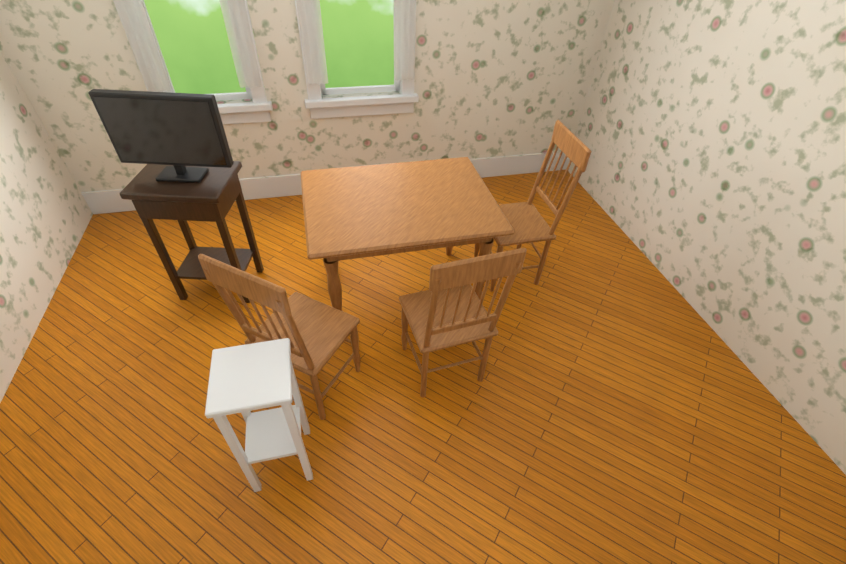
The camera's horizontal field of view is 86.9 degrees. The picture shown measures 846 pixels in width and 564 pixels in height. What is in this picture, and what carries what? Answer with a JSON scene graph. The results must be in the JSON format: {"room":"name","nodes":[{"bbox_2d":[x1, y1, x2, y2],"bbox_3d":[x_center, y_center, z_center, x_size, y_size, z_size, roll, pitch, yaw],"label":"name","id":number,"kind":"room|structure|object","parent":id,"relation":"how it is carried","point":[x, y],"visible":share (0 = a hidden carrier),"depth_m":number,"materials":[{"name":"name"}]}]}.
{"room":"dining room","nodes":[
{"label":"dining room","id":0,"kind":"room"},
{"bbox_2d":[0,170,845,563],"bbox_3d":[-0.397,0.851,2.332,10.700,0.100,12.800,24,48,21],"label":"floor","id":1,"kind":"structure","parent":0,"point":[620,404],"depth_m":2.35,"materials":[{"name":"brown wood"}]},
{"bbox_2d":[119,161,263,302],"bbox_3d":[-1.360,-0.290,2.794,0.520,0.840,0.400,3,44,0],"label":"stand","id":2,"kind":"object","parent":1,"relation":"on","point":[214,194],"visible":0.83,"depth_m":2.53,"materials":[{"name":"brown wood"}]},
{"bbox_2d":[88,89,233,182],"bbox_3d":[-1.336,-0.757,2.341,0.539,0.458,0.337,24,48,21],"label":"tv","id":3,"kind":"object","parent":2,"relation":"on","point":[179,132],"visible":1,"depth_m":2.29,"materials":[{"name":"black plastic"}]},
{"bbox_2d":[205,338,312,491],"bbox_3d":[-0.677,0.613,1.964,0.300,0.730,0.300,-8,45,-11],"label":"stand","id":4,"kind":"object","parent":1,"relation":"on","point":[245,380],"visible":1,"depth_m":1.77,"materials":[{"name":"white wood"}]},
{"bbox_2d":[198,254,359,419],"bbox_3d":[-0.612,0.205,2.171,0.420,1.040,0.466,20,46,17],"label":"chair","id":5,"kind":"object","parent":1,"relation":"on","point":[316,333],"visible":0.98,"depth_m":2.10,"materials":[{"name":"brown wood"}]},
{"bbox_2d":[300,157,514,310],"bbox_3d":[-0.145,-0.214,2.845,1.100,0.750,0.840,-8,45,-11],"label":"dining table","id":6,"kind":"object","parent":1,"relation":"on","point":[354,212],"visible":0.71,"depth_m":2.51,"materials":[{"name":"brown wood"}]},
{"bbox_2d":[399,248,526,397],"bbox_3d":[0.142,0.134,2.286,0.420,1.040,0.466,-12,46,-15],"label":"chair","id":7,"kind":"object","parent":1,"relation":"on","point":[447,309],"visible":1,"depth_m":2.20,"materials":[{"name":"brown wood"}]},
{"bbox_2d":[474,120,591,291],"bbox_3d":[0.658,-0.465,2.942,0.466,1.040,0.420,-8,45,-11],"label":"chair","id":8,"kind":"object","parent":1,"relation":"on","point":[527,222],"visible":0.73,"depth_m":2.87,"materials":[{"name":"brown wood"}]},
{"bbox_2d":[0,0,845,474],"bbox_3d":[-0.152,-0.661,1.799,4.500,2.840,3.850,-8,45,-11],"label":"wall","id":9,"kind":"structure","parent":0,"point":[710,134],"depth_m":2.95,"materials":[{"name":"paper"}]},
{"bbox_2d":[140,0,272,124],"bbox_3d":[-1.520,-1.864,2.781,0.830,1.780,0.210,-8,45,-11],"label":"window","id":10,"kind":"structure","parent":9,"relation":"in","point":[258,108],"depth_m":3.29,"materials":[{"name":"white wood"}]},
{"bbox_2d":[113,0,261,91],"bbox_3d":[-1.493,-1.878,2.634,0.760,1.445,0.042,-8,45,-11],"label":"lace curtain","id":11,"kind":"object","parent":10,"relation":"hanging from","point":[134,21],"visible":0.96,"depth_m":2.92,"materials":[{"name":"white fabric"}]},
{"bbox_2d":[295,0,418,118],"bbox_3d":[-0.456,-2.012,2.994,0.880,1.780,0.210,-8,45,-11],"label":"window","id":12,"kind":"structure","parent":9,"relation":"in","point":[320,107],"depth_m":3.48,"materials":[{"name":"white wood"}]},
{"bbox_2d":[296,0,415,84],"bbox_3d":[-0.429,-2.026,2.848,0.810,1.445,0.042,-8,45,-11],"label":"lace curtain","id":13,"kind":"object","parent":12,"relation":"hanging from","point":[310,24],"visible":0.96,"depth_m":3.14,"materials":[{"name":"white fabric"}]},
{"label":"outside","id":14,"kind":"structure","parent":0,"visible":0},
{"bbox_2d":[144,0,393,93],"bbox_3d":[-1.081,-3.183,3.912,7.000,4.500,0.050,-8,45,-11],"label":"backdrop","id":15,"kind":"structure","parent":14,"point":[194,43],"depth_m":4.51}
]}

